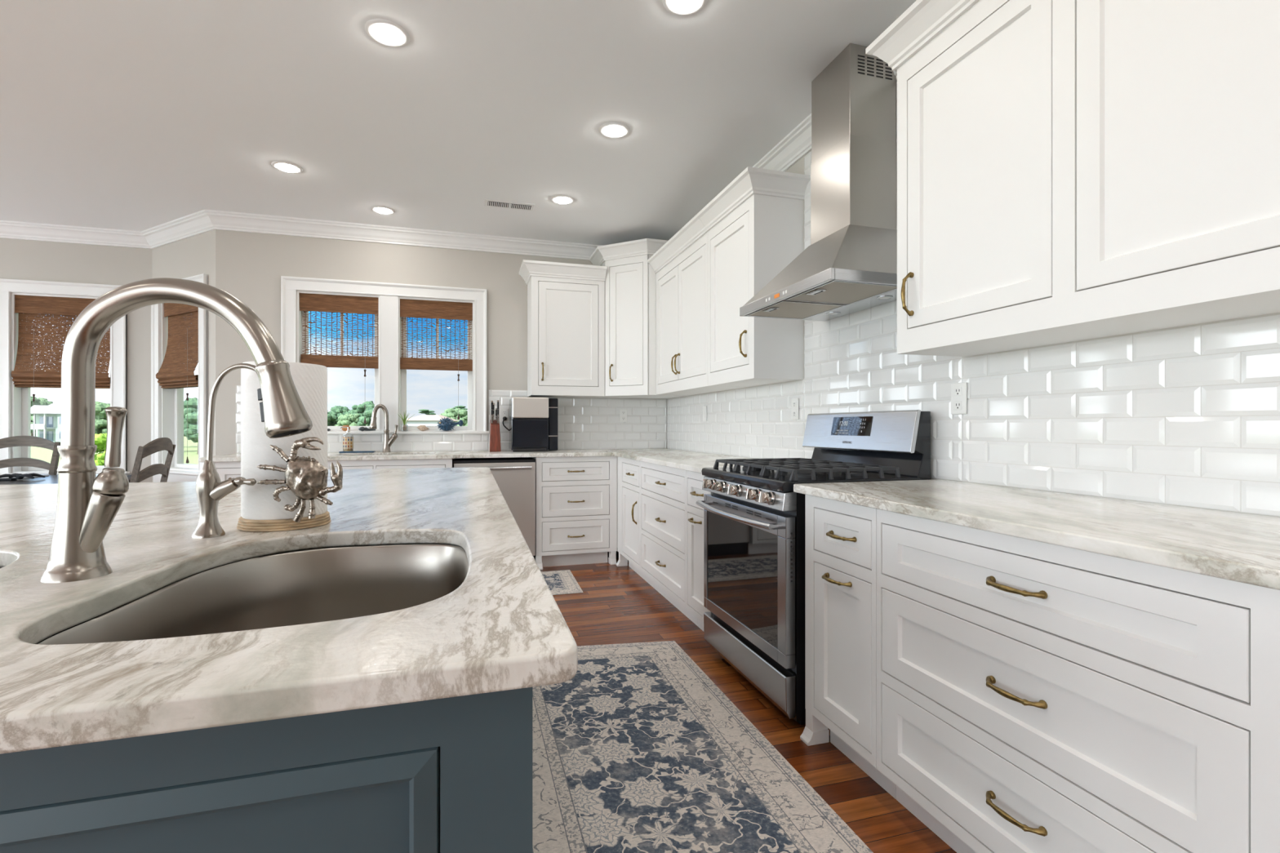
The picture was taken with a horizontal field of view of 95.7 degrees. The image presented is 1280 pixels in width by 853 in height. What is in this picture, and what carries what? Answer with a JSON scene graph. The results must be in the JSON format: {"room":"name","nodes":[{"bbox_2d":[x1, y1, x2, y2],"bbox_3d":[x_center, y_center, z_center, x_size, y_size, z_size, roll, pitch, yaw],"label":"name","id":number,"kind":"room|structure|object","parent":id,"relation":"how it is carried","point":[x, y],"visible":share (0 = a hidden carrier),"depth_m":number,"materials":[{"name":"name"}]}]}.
{"room":"kitchen","nodes":[
{"label":"kitchen","id":0,"kind":"room"},
{"bbox_2d":[0,237,151,482],"bbox_3d":[-5.929,-0.258,4.535,3.597,2.765,0.160,0,0,-16],"label":"wall","id":1,"kind":"structure","parent":0,"point":[20,259],"depth_m":4.90,"materials":[{"name":"grey paint"}]},
{"bbox_2d":[11,293,111,473],"bbox_3d":[-4.795,-0.352,4.867,0.670,1.465,0.155,0,0,-16],"label":"window","id":2,"kind":"structure","parent":1,"relation":"in","point":[20,397],"depth_m":4.76,"materials":[{"name":"white paint"}]},
{"bbox_2d":[11,294,110,435],"bbox_3d":[-4.774,-0.461,4.802,0.652,1.228,0.102,0,0,-16],"label":"roman shade","id":3,"kind":"object","parent":2,"relation":"attached to","point":[48,374],"visible":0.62,"depth_m":4.77,"materials":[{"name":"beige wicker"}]},
{"bbox_2d":[0,278,129,475],"bbox_3d":[-4.765,-0.344,4.767,0.918,1.689,0.055,0,0,-16],"label":"trim","id":4,"kind":"structure","parent":1,"relation":"attached to","point":[119,328],"depth_m":4.75,"materials":[{"name":"white paint"}]},
{"bbox_2d":[151,229,215,482],"bbox_3d":[-3.691,-0.258,4.792,1.030,2.765,0.160,0,0,29],"label":"wall","id":5,"kind":"structure","parent":0,"point":[193,255],"depth_m":4.63,"materials":[{"name":"grey paint"}]},
{"bbox_2d":[151,273,208,482],"bbox_3d":[-3.764,-0.354,4.709,0.898,1.669,0.055,0,0,29],"label":"trim","id":6,"kind":"structure","parent":5,"relation":"attached to","point":[156,309],"depth_m":4.67,"materials":[{"name":"white paint"}]},
{"bbox_2d":[161,302,198,471],"bbox_3d":[-3.714,-0.362,4.801,0.650,1.445,0.155,0,0,29],"label":"window","id":7,"kind":"structure","parent":5,"relation":"in","point":[172,399],"depth_m":4.93,"materials":[{"name":"white paint"}]},
{"bbox_2d":[155,302,198,463],"bbox_3d":[-3.746,-0.391,4.734,0.628,1.368,0.115,0,0,29],"label":"roman shade","id":8,"kind":"object","parent":7,"relation":"attached to","point":[182,348],"visible":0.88,"depth_m":4.74,"materials":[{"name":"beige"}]},
{"bbox_2d":[215,229,657,467],"bbox_3d":[-1.455,-0.258,5.096,3.845,2.765,0.160,0,0,-16],"label":"wall","id":9,"kind":"structure","parent":0,"point":[250,267],"depth_m":4.74,"materials":[{"name":"grey paint"}]},
{"bbox_2d":[297,290,379,431],"bbox_3d":[-2.470,-0.522,4.794,0.613,1.125,0.155,0,0,-16],"label":"window","id":10,"kind":"structure","parent":9,"relation":"in","point":[300,319],"depth_m":4.75,"materials":[{"name":"white paint"}]},
{"bbox_2d":[299,293,378,423],"bbox_3d":[-2.449,-0.548,4.745,0.594,1.053,0.072,0,0,-16],"label":"roman shade","id":11,"kind":"object","parent":10,"relation":"attached to","point":[319,303],"visible":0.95,"depth_m":4.74,"materials":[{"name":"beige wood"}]},
{"bbox_2d":[280,275,488,434],"bbox_3d":[-2.081,-0.562,4.800,1.611,1.253,0.055,0,0,-16],"label":"trim","id":12,"kind":"structure","parent":9,"relation":"attached to","point":[388,300],"depth_m":4.81,"materials":[{"name":"white paint"}]},
{"bbox_2d":[342,425,350,431],"bbox_3d":[-2.388,0.011,4.709,0.066,0.054,0.042,0,0,-16],"label":"seashell","id":13,"kind":"object","parent":12,"relation":"on","point":[343,428],"visible":0.73,"depth_m":4.70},
{"bbox_2d":[358,426,375,431],"bbox_3d":[-2.238,0.020,4.753,0.131,0.038,0.034,0,0,-16],"label":"figurine","id":14,"kind":"object","parent":12,"relation":"on","point":[361,428],"visible":0.98,"depth_m":4.74,"materials":[{"name":"grey stone"}]},
{"bbox_2d":[399,410,413,431],"bbox_3d":[-1.950,-0.048,4.838,0.141,0.174,0.052,0,0,-16],"label":"air plant","id":15,"kind":"object","parent":12,"relation":"on","point":[403,427],"visible":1,"depth_m":4.83,"materials":[{"name":"green plant"}]},
{"bbox_2d":[417,425,429,431],"bbox_3d":[-1.823,0.014,4.875,0.104,0.052,0.051,0,0,-16],"label":"seashell","id":16,"kind":"object","parent":12,"relation":"on","point":[423,428],"visible":1,"depth_m":4.86,"materials":[{"name":"beige"}]},
{"bbox_2d":[436,417,463,431],"bbox_3d":[-1.617,-0.022,4.936,0.215,0.118,0.112,0,0,-16],"label":"figurine","id":17,"kind":"object","parent":12,"relation":"on","point":[446,424],"visible":1,"depth_m":4.90,"materials":[{"name":"blue ceramic"}]},
{"bbox_2d":[398,297,474,431],"bbox_3d":[-1.751,-0.522,5.007,0.613,1.125,0.155,0,0,-16],"label":"window","id":18,"kind":"structure","parent":9,"relation":"in","point":[402,372],"depth_m":4.98,"materials":[{"name":"white paint"}]},
{"bbox_2d":[400,298,472,419],"bbox_3d":[-1.735,-0.566,4.955,0.602,1.018,0.072,0,0,-16],"label":"roman shade","id":19,"kind":"object","parent":18,"relation":"attached to","point":[409,308],"visible":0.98,"depth_m":4.95,"materials":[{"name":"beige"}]},
{"bbox_2d":[0,66,897,260],"bbox_3d":[-2.438,-1.581,0.504,8.010,0.118,9.548,0,0,-16],"label":"trim","id":20,"kind":"structure","parent":9,"relation":"attached to","point":[797,144],"depth_m":4.72,"materials":[{"name":"white paint"}]},
{"bbox_2d":[235,385,666,453],"bbox_3d":[-1.445,-0.055,5.012,3.546,0.530,0.008,0,0,-16],"label":"backsplash","id":21,"kind":"structure","parent":9,"relation":"attached to","point":[584,424],"depth_m":5.26,"materials":[{"name":"white tile"}]},
{"bbox_2d":[500,408,508,422],"bbox_3d":[-1.186,-0.097,5.077,0.072,0.120,0.008,0,0,-16],"label":"wall outlet","id":22,"kind":"object","parent":9,"relation":"attached to","point":[504,412],"visible":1,"depth_m":5.07,"materials":[{"name":"white plastic"}]},
{"bbox_2d":[519,259,606,398],"bbox_3d":[-0.677,-0.813,5.030,0.702,1.102,0.407,0,0,-16],"label":"upper cabinet","id":23,"kind":"object","parent":9,"relation":"attached to","point":[566,301],"visible":1,"depth_m":4.92,"materials":[{"name":"white paint"}]},
{"bbox_2d":[619,408,626,422],"bbox_3d":[-0.153,-0.101,5.382,0.072,0.120,0.008,0,0,-16],"label":"wall outlet","id":24,"kind":"object","parent":9,"relation":"attached to","point":[623,412],"visible":1,"depth_m":5.38,"materials":[{"name":"white plastic"}]},
{"bbox_2d":[589,238,690,399],"bbox_3d":[-0.007,-0.901,5.079,0.754,1.276,0.690,0,0,-16],"label":"upper cabinet","id":25,"kind":"object","parent":9,"relation":"attached to","point":[630,280],"visible":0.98,"depth_m":4.90,"materials":[{"name":"white paint"}]},
{"bbox_2d":[0,0,915,245],"bbox_3d":[-2.438,-1.700,0.504,8.410,0.120,9.948,0,0,-16],"label":"ceiling","id":26,"kind":"structure","parent":0,"point":[134,115],"depth_m":2.94,"materials":[{"name":"white paint"}]},
{"bbox_2d":[271,160,302,173],"bbox_3d":[-2.228,-1.631,3.662,0.174,0.019,0.174,0,0,-16],"label":"recessed light","id":27,"kind":"object","parent":26,"relation":"in","point":[286,166],"visible":1,"depth_m":3.64,"materials":[{"name":"white plastic"}]},
{"bbox_2d":[370,205,395,214],"bbox_3d":[-1.945,-1.631,4.389,0.174,0.019,0.174,0,0,-16],"label":"recessed light","id":28,"kind":"object","parent":26,"relation":"in","point":[378,209],"visible":1,"depth_m":4.36,"materials":[{"name":"white"}]},
{"bbox_2d":[364,18,409,47],"bbox_3d":[-1.052,-1.631,2.416,0.174,0.019,0.174,0,0,-16],"label":"recessed light","id":29,"kind":"object","parent":26,"relation":"in","point":[383,31],"visible":1,"depth_m":2.40,"materials":[{"name":"white paint"}]},
{"bbox_2d":[484,199,534,211],"bbox_3d":[-0.965,-1.634,4.284,0.356,0.010,0.134,0,0,-16],"label":"ceiling vent","id":30,"kind":"object","parent":26,"relation":"in","point":[488,202],"visible":1,"depth_m":4.27,"materials":[{"name":"white metal"}]},
{"bbox_2d":[550,195,574,204],"bbox_3d":[-0.559,-1.631,4.188,0.174,0.019,0.174,0,0,-16],"label":"recessed light","id":31,"kind":"object","parent":26,"relation":"in","point":[559,199],"visible":1,"depth_m":4.16,"materials":[{"name":"white plastic"}]},
{"bbox_2d":[598,121,630,137],"bbox_3d":[-0.142,-1.631,3.206,0.174,0.019,0.174,0,0,-16],"label":"recessed light","id":32,"kind":"object","parent":26,"relation":"in","point":[612,129],"visible":1,"depth_m":3.18,"materials":[{"name":"white"}]},
{"bbox_2d":[662,0,706,15],"bbox_3d":[0.172,-1.631,2.225,0.174,0.019,0.174,0,0,-16],"label":"recessed light","id":33,"kind":"object","parent":26,"relation":"in","point":[679,7],"visible":1,"depth_m":2.25,"materials":[{"name":"white plastic"}]},
{"bbox_2d":[534,551,956,852],"bbox_3d":[-2.438,1.175,0.504,8.410,0.100,9.948,0,0,-16],"label":"floor","id":34,"kind":"structure","parent":0,"point":[615,605],"depth_m":2.42,"materials":[{"name":"brown wood"}]},
{"bbox_2d":[0,435,60,475],"bbox_3d":[-4.791,0.599,4.324,0.493,1.053,0.557,0,0,-16],"label":"dining chair","id":35,"kind":"object","parent":34,"relation":"on","point":[16,441],"visible":0.31,"depth_m":4.57,"materials":[{"name":"grey wood"}]},
{"bbox_2d":[0,473,131,484],"bbox_3d":[-4.403,0.744,3.663,1.530,0.762,1.320,0,0,-16],"label":"dining table","id":36,"kind":"object","parent":34,"relation":"on","point":[51,479],"visible":0.02,"depth_m":3.85,"materials":[{"name":"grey wood"}]},
{"bbox_2d":[0,473,44,480],"bbox_3d":[-4.356,0.341,3.890,0.547,0.043,0.128,0,0,-16],"label":"napkin","id":37,"kind":"object","parent":36,"relation":"on","point":[18,476],"visible":1,"depth_m":3.91,"materials":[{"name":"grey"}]},
{"bbox_2d":[0,474,49,478],"bbox_3d":[-4.671,0.357,4.043,0.770,0.012,0.360,0,0,-16],"label":"placemat","id":38,"kind":"object","parent":36,"relation":"on","point":[45,475],"visible":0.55,"depth_m":4.10,"materials":[{"name":"white"}]},
{"bbox_2d":[129,437,175,482],"bbox_3d":[-3.390,0.599,3.725,0.557,1.053,0.493,0,0,-20],"label":"dining chair","id":39,"kind":"object","parent":34,"relation":"on","point":[159,444],"visible":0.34,"depth_m":3.71,"materials":[{"name":"grey wood"}]},
{"bbox_2d":[213,462,240,480],"bbox_3d":[-2.672,0.683,4.299,0.710,0.884,0.640,0,0,-16],"label":"base cabinet","id":40,"kind":"object","parent":34,"relation":"on","point":[226,470],"visible":0.04,"depth_m":3.97,"materials":[{"name":"white paint"}]},
{"bbox_2d":[199,448,753,473],"bbox_3d":[-1.085,0.225,3.793,3.547,0.030,2.543,0,0,-16],"label":"countertop","id":41,"kind":"structure","parent":40,"relation":"on","point":[693,461],"depth_m":4.38,"materials":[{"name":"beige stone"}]},
{"bbox_2d":[338,450,375,453],"bbox_3d":[-2.267,0.204,4.651,0.255,0.012,0.085,0,0,-16],"label":"soap tray","id":42,"kind":"object","parent":41,"relation":"on","point":[357,451],"visible":0.99,"depth_m":4.62,"materials":[{"name":"blue ceramic"}]},
{"bbox_2d":[340,426,353,451],"bbox_3d":[-2.335,0.099,4.631,0.084,0.196,0.077,0,0,23],"label":"soap bottle","id":43,"kind":"object","parent":42,"relation":"on","point":[348,442],"visible":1,"depth_m":4.60,"materials":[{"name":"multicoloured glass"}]},
{"bbox_2d":[369,404,398,452],"bbox_3d":[-2.079,0.014,4.707,0.215,0.392,0.068,0,0,-23],"label":"kitchen faucet","id":44,"kind":"object","parent":41,"relation":"on","point":[388,442],"visible":1,"depth_m":4.70,"materials":[{"name":"silver metal"}]},
{"bbox_2d":[488,419,501,451],"bbox_3d":[-1.227,0.075,4.903,0.092,0.268,0.139,0,0,-16],"label":"knife block","id":45,"kind":"object","parent":41,"relation":"on","point":[495,434],"visible":0.9,"depth_m":4.85,"materials":[{"name":"brown wood"}]},
{"bbox_2d":[490,400,493,422],"bbox_3d":[-1.245,-0.122,4.872,0.017,0.187,0.030,0,0,-16],"label":"knife","id":46,"kind":"object","parent":45,"relation":"on","point":[491,402],"visible":1,"depth_m":4.86,"materials":[{"name":"black plastic"}]},
{"bbox_2d":[493,403,494,420],"bbox_3d":[-1.247,-0.126,4.931,0.017,0.147,0.030,0,0,-16],"label":"knife","id":47,"kind":"object","parent":45,"relation":"on","point":[493,403],"visible":0.8,"depth_m":4.92,"materials":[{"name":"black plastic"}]},
{"bbox_2d":[495,408,497,420],"bbox_3d":[-1.226,-0.105,4.942,0.017,0.102,0.030,0,0,-16],"label":"knife","id":48,"kind":"object","parent":45,"relation":"on","point":[495,408],"visible":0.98,"depth_m":4.93,"materials":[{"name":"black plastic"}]},
{"bbox_2d":[497,400,498,422],"bbox_3d":[-1.197,-0.125,4.886,0.017,0.192,0.030,0,0,-16],"label":"knife","id":49,"kind":"object","parent":45,"relation":"on","point":[497,400],"visible":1,"depth_m":4.88,"materials":[{"name":"black plastic"}]},
{"bbox_2d":[509,396,558,452],"bbox_3d":[-0.909,-0.016,4.950,0.385,0.452,0.311,0,0,-16],"label":"countertop appliance","id":50,"kind":"object","parent":41,"relation":"on","point":[533,421],"visible":1,"depth_m":4.80,"materials":[{"name":"black plastic"}]},
{"bbox_2d":[502,416,509,431],"bbox_3d":[-1.165,-0.022,5.052,0.069,0.132,0.051,0,0,-16],"label":"power cord","id":51,"kind":"object","parent":50,"relation":"attached to","point":[504,418],"visible":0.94,"depth_m":5.04,"materials":[{"name":"black plastic"}]},
{"bbox_2d":[512,448,546,452],"bbox_3d":[-0.915,0.197,4.806,0.273,0.026,0.034,0,0,-16],"label":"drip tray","id":52,"kind":"object","parent":50,"relation":"on","point":[514,450],"depth_m":4.79,"materials":[{"name":"black plastic"}]},
{"bbox_2d":[0,687,532,852],"bbox_3d":[-1.396,0.683,1.480,1.960,0.884,2.480,0,0,-16],"label":"kitchen island","id":53,"kind":"object","parent":34,"relation":"on","point":[451,775],"visible":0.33,"depth_m":0.52,"materials":[{"name":"blue wood"}]},
{"bbox_2d":[0,466,577,754],"bbox_3d":[-1.457,0.225,1.495,2.152,0.030,2.623,0,0,-16],"label":"island countertop","id":54,"kind":"structure","parent":53,"relation":"on","point":[504,628],"depth_m":0.59,"materials":[{"name":"white stone"}]},
{"bbox_2d":[40,277,312,582],"bbox_3d":[-0.645,0.001,0.810,0.362,0.418,0.076,0,0,2],"label":"kitchen faucet","id":55,"kind":"object","parent":54,"relation":"on","point":[88,504],"visible":1,"depth_m":0.80,"materials":[{"name":"silver metal"}]},
{"bbox_2d":[191,363,256,538],"bbox_3d":[-0.781,0.044,1.120,0.146,0.331,0.052,0,0,-10],"label":"water faucet","id":56,"kind":"object","parent":54,"relation":"on","point":[210,489],"visible":0.93,"depth_m":1.10,"materials":[{"name":"silver metal"}]},
{"bbox_2d":[0,543,468,644],"bbox_3d":[-0.804,0.341,0.789,1.132,0.200,0.624,0,0,-16],"label":"sink","id":57,"kind":"object","parent":54,"relation":"in","point":[327,584],"visible":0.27,"depth_m":1.10,"materials":[{"name":"grey metal"}]},
{"bbox_2d":[236,436,342,532],"bbox_3d":[-0.729,0.036,1.198,0.171,0.347,0.266,0,0,-35],"label":"paper towel holder","id":58,"kind":"object","parent":54,"relation":"on","point":[306,477],"visible":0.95,"depth_m":1.14,"materials":[{"name":"silver wood"}]},
{"bbox_2d":[240,361,327,519],"bbox_3d":[-0.756,0.028,1.236,0.157,0.318,0.157,0,0,-16],"label":"paper towel roll","id":59,"kind":"object","parent":58,"relation":"in","point":[310,380],"visible":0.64,"depth_m":1.17,"materials":[{"name":"white paper"}]},
{"bbox_2d":[327,458,452,469],"bbox_3d":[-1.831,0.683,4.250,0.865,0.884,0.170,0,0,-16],"label":"base cabinet","id":60,"kind":"object","parent":34,"relation":"on","point":[434,463],"visible":0.1,"depth_m":4.21,"materials":[{"name":"white paint"}]},
{"bbox_2d":[453,457,535,558],"bbox_3d":[-1.185,0.692,4.701,0.614,0.866,0.651,0,0,-16],"label":"dishwasher","id":61,"kind":"object","parent":34,"relation":"on","point":[515,477],"visible":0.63,"depth_m":4.50,"materials":[{"name":"silver metal"}]},
{"bbox_2d":[541,569,582,595],"bbox_3d":[-0.992,1.122,4.079,1.107,0.006,0.655,0,0,-16],"label":"door mat","id":62,"kind":"object","parent":34,"relation":"on","point":[558,582],"visible":0.24,"depth_m":4.16,"materials":[{"name":"beige fabric"}]},
{"bbox_2d":[531,456,617,569],"bbox_3d":[-0.584,0.683,4.921,0.656,0.884,0.629,0,0,-16],"label":"base cabinet","id":63,"kind":"object","parent":34,"relation":"on","point":[576,496],"visible":0.95,"depth_m":4.66,"materials":[{"name":"white paint"}]},
{"bbox_2d":[616,456,649,584],"bbox_3d":[0.178,0.683,4.502,0.640,0.884,0.662,0,0,-16],"label":"base cabinet","id":64,"kind":"object","parent":34,"relation":"on","point":[628,471],"visible":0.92,"depth_m":4.42,"materials":[{"name":"white paint"}]},
{"bbox_2d":[640,461,697,626],"bbox_3d":[0.404,0.683,3.754,0.629,0.884,0.896,0,0,-16],"label":"base cabinet","id":65,"kind":"object","parent":34,"relation":"on","point":[663,488],"visible":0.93,"depth_m":3.61,"materials":[{"name":"white paint"}]},
{"bbox_2d":[685,470,712,631],"bbox_3d":[0.575,0.683,3.155,0.640,0.884,0.346,0,0,-16],"label":"base cabinet","id":66,"kind":"object","parent":34,"relation":"on","point":[694,481],"visible":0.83,"depth_m":3.13,"materials":[{"name":"white paint"}]},
{"bbox_2d":[532,640,873,852],"bbox_3d":[0.093,1.121,1.688,0.925,0.008,2.785,0,0,-16],"label":"runner rug","id":67,"kind":"object","parent":34,"relation":"on","point":[640,751],"visible":0.8,"depth_m":1.88,"materials":[{"name":"fabric"}]},
{"bbox_2d":[696,409,930,724],"bbox_3d":[0.704,0.529,2.585,0.746,1.192,0.777,0,0,-16],"label":"gas range","id":68,"kind":"object","parent":34,"relation":"on","point":[754,518],"visible":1,"depth_m":2.38,"materials":[{"name":"silver metal"}]},
{"bbox_2d":[696,492,805,724],"bbox_3d":[0.704,0.672,2.585,0.746,0.905,0.777,0,0,-16],"label":"oven","id":69,"kind":"object","parent":68,"relation":"in","point":[754,542],"depth_m":2.32,"materials":[{"name":"grey metal"}]},
{"bbox_2d":[701,466,919,492],"bbox_3d":[0.709,0.223,2.587,0.616,0.037,0.774,0,0,-16],"label":"cooktop","id":70,"kind":"object","parent":68,"relation":"in","point":[753,478],"depth_m":2.35,"materials":[{"name":"black metal"}]},
{"bbox_2d":[800,494,896,799],"bbox_3d":[0.919,0.683,1.990,0.640,0.884,0.380,0,0,-16],"label":"base cabinet","id":71,"kind":"object","parent":34,"relation":"on","point":[841,537],"visible":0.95,"depth_m":1.90,"materials":[{"name":"white paint"}]},
{"bbox_2d":[876,509,1279,852],"bbox_3d":[1.170,0.683,1.157,0.631,0.884,1.356,0,0,-16],"label":"base cabinet","id":72,"kind":"object","parent":34,"relation":"on","point":[1033,696],"visible":0.99,"depth_m":1.18,"materials":[{"name":"white paint"}]},
{"bbox_2d":[793,479,1279,590],"bbox_3d":[1.138,0.225,1.340,0.672,0.030,1.826,0,0,-16],"label":"countertop","id":73,"kind":"structure","parent":72,"relation":"on","point":[1238,547],"depth_m":1.28,"materials":[{"name":"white stone"}]},
{"bbox_2d":[673,81,1274,516],"bbox_3d":[1.561,-0.258,1.389,0.160,2.765,8.980,0,0,-16],"label":"wall","id":74,"kind":"structure","parent":0,"point":[798,167],"depth_m":3.27,"materials":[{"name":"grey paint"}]},
{"bbox_2d":[647,213,747,395],"bbox_3d":[0.402,-0.825,4.348,0.385,1.119,1.088,0,0,-16],"label":"upper cabinet","id":75,"kind":"object","parent":74,"relation":"attached to","point":[680,265],"visible":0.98,"depth_m":4.25,"materials":[{"name":"white paint"}]},
{"bbox_2d":[702,406,706,421],"bbox_3d":[0.513,-0.101,4.601,0.008,0.120,0.072,0,0,-16],"label":"wall outlet","id":76,"kind":"object","parent":74,"relation":"attached to","point":[704,408],"visible":1,"depth_m":4.59,"materials":[{"name":"white plastic"}]},
{"bbox_2d":[697,166,810,386],"bbox_3d":[0.657,-0.825,3.482,0.385,1.119,0.714,0,0,-16],"label":"upper cabinet","id":77,"kind":"object","parent":74,"relation":"attached to","point":[754,225],"visible":0.98,"depth_m":3.25,"materials":[{"name":"white paint"}]},
{"bbox_2d":[791,398,798,419],"bbox_3d":[0.889,-0.101,3.328,0.008,0.120,0.072,0,0,-16],"label":"wall outlet","id":78,"kind":"object","parent":74,"relation":"attached to","point":[794,401],"visible":1,"depth_m":3.32,"materials":[{"name":"white plastic"}]},
{"bbox_2d":[739,43,897,321],"bbox_3d":[0.845,-1.094,2.611,0.497,1.090,0.764,0,0,-16],"label":"range hood","id":79,"kind":"object","parent":74,"relation":"attached to","point":[849,265],"visible":0.94,"depth_m":2.51,"materials":[{"name":"silver metal"}]},
{"bbox_2d":[826,311,840,315],"bbox_3d":[0.945,-0.551,2.832,0.068,0.004,0.068,0,0,-16],"label":"lamp","id":80,"kind":"object","parent":79,"relation":"attached to","point":[827,313],"depth_m":2.82,"materials":[{"name":"white plastic"}]},
{"bbox_2d":[875,295,893,299],"bbox_3d":[1.048,-0.551,2.483,0.068,0.004,0.068,0,0,-16],"label":"lamp","id":81,"kind":"object","parent":79,"relation":"attached to","point":[877,297],"depth_m":2.48,"materials":[{"name":"white plastic"}]},
{"bbox_2d":[951,382,966,414],"bbox_3d":[1.218,-0.107,2.216,0.008,0.120,0.072,0,0,-16],"label":"wall outlet","id":82,"kind":"object","parent":74,"relation":"attached to","point":[958,390],"visible":1,"depth_m":2.21,"materials":[{"name":"white plastic"}]},
{"bbox_2d":[954,386,961,395],"bbox_3d":[1.215,-0.134,2.215,0.003,0.034,0.034,0,0,-16],"label":"receptacle","id":83,"kind":"object","parent":82,"relation":"attached to","point":[957,390],"depth_m":2.21,"materials":[{"name":"grey plastic"}]},
{"bbox_2d":[954,400,961,409],"bbox_3d":[1.215,-0.080,2.215,0.003,0.034,0.034,0,0,-16],"label":"receptacle","id":84,"kind":"object","parent":82,"relation":"attached to","point":[957,404],"depth_m":2.21,"materials":[{"name":"grey plastic"}]},
{"bbox_2d":[666,82,1279,516],"bbox_3d":[0.995,-0.652,3.009,0.008,1.725,5.208,0,0,-16],"label":"backsplash","id":85,"kind":"structure","parent":74,"relation":"attached to","point":[1188,415],"depth_m":1.83,"materials":[{"name":"white tile"}]},
{"bbox_2d":[865,0,1279,356],"bbox_3d":[1.247,-0.840,1.484,0.385,1.149,1.541,0,0,-16],"label":"upper cabinet","id":86,"kind":"object","parent":74,"relation":"attached to","point":[1068,171],"visible":1,"depth_m":1.49,"materials":[{"name":"white paint"}]},
{"label":"outside","id":87,"kind":"structure","parent":0,"visible":0},
{"bbox_2d":[31,436,198,466],"bbox_3d":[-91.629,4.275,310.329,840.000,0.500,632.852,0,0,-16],"label":"ground","id":88,"kind":"structure","parent":87,"point":[39,453],"depth_m":86.61,"materials":[{"name":"green plant"}]},
{"bbox_2d":[31,395,53,435],"bbox_3d":[-172.478,-2.376,164.675,11.180,12.820,9.646,0,0,-16],"label":"tree","id":89,"kind":"object","parent":88,"relation":"on","point":[40,401],"visible":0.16,"depth_m":164.27,"materials":[{"name":"green plant"}]},
{"bbox_2d":[31,400,61,442],"bbox_3d":[-142.293,-1.225,144.306,11.695,10.500,14.705,0,0,-16],"label":"house","id":90,"kind":"structure","parent":88,"relation":"on","point":[47,419],"depth_m":139.96,"materials":[{"name":"grey"}]},
{"bbox_2d":[93,433,106,466],"bbox_3d":[-40.606,2.260,44.123,3.590,3.548,3.722,0,0,32],"label":"tree","id":91,"kind":"object","parent":88,"relation":"on","point":[100,439],"visible":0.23,"depth_m":43.04,"materials":[{"name":"green plant"}]},
{"bbox_2d":[94,400,110,434],"bbox_3d":[-91.187,-0.136,98.014,5.706,8.340,6.682,0,0,-16],"label":"tree","id":92,"kind":"object","parent":88,"relation":"on","point":[100,424],"visible":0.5,"depth_m":96.59,"materials":[{"name":"green plant"}]},
{"bbox_2d":[183,397,198,454],"bbox_3d":[-63.894,-0.079,84.172,6.203,8.225,6.222,0,0,-16],"label":"tree","id":93,"kind":"object","parent":88,"relation":"on","point":[193,403],"visible":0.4,"depth_m":81.90,"materials":[{"name":"green plant"}]},
{"bbox_2d":[327,410,337,426],"bbox_3d":[-61.434,0.177,112.141,6.593,7.713,6.790,0,0,-16],"label":"tree","id":94,"kind":"object","parent":88,"relation":"on","point":[331,416],"visible":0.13,"depth_m":112.05,"materials":[{"name":"green plant"}]},
{"bbox_2d":[328,405,351,426],"bbox_3d":[-68.644,-0.361,131.889,8.359,8.790,7.234,0,0,-16],"label":"tree","id":95,"kind":"object","parent":88,"relation":"on","point":[340,410],"visible":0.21,"depth_m":130.41,"materials":[{"name":"green plant"}]},
{"bbox_2d":[333,413,367,426],"bbox_3d":[-55.647,0.735,111.970,6.439,6.596,5.470,0,0,-16],"label":"tree","id":96,"kind":"object","parent":88,"relation":"on","point":[349,420],"visible":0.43,"depth_m":110.10,"materials":[{"name":"green plant"}]},
{"bbox_2d":[347,400,374,417],"bbox_3d":[-60.758,-0.859,128.233,7.070,9.786,8.076,0,0,-16],"label":"tree","id":97,"kind":"object","parent":88,"relation":"on","point":[360,409],"visible":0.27,"depth_m":126.26,"materials":[{"name":"green plant"}]},
{"bbox_2d":[356,408,373,426],"bbox_3d":[-48.079,0.355,106.014,6.785,7.358,6.310,0,0,-16],"label":"tree","id":98,"kind":"object","parent":88,"relation":"on","point":[367,414],"visible":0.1,"depth_m":104.06,"materials":[{"name":"green plant"}]},
{"bbox_2d":[417,408,435,414],"bbox_3d":[-62.409,-0.503,169.793,4.971,9.076,4.048,0,0,-16],"label":"tree","id":99,"kind":"object","parent":88,"relation":"on","point":[425,411],"visible":0.58,"depth_m":169.42,"materials":[{"name":"green plant"}]},
{"bbox_2d":[406,414,459,426],"bbox_3d":[-44.958,0.625,125.000,11.695,6.200,13.258,0,0,-16],"label":"house","id":100,"kind":"structure","parent":88,"relation":"on","point":[423,420],"depth_m":120.01,"materials":[{"name":"grey"}]},
{"bbox_2d":[440,408,467,426],"bbox_3d":[-47.726,-0.386,149.859,8.169,8.840,8.998,0,0,-16],"label":"tree","id":101,"kind":"object","parent":88,"relation":"on","point":[451,413],"visible":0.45,"depth_m":148.91,"materials":[{"name":"green plant"}]},
{"bbox_2d":[453,405,467,409],"bbox_3d":[-51.551,-0.968,164.820,5.205,10.005,5.119,0,0,-16],"label":"pine tree","id":102,"kind":"object","parent":88,"relation":"on","point":[462,407],"visible":0.26,"depth_m":164.85,"materials":[{"name":"green plant"}]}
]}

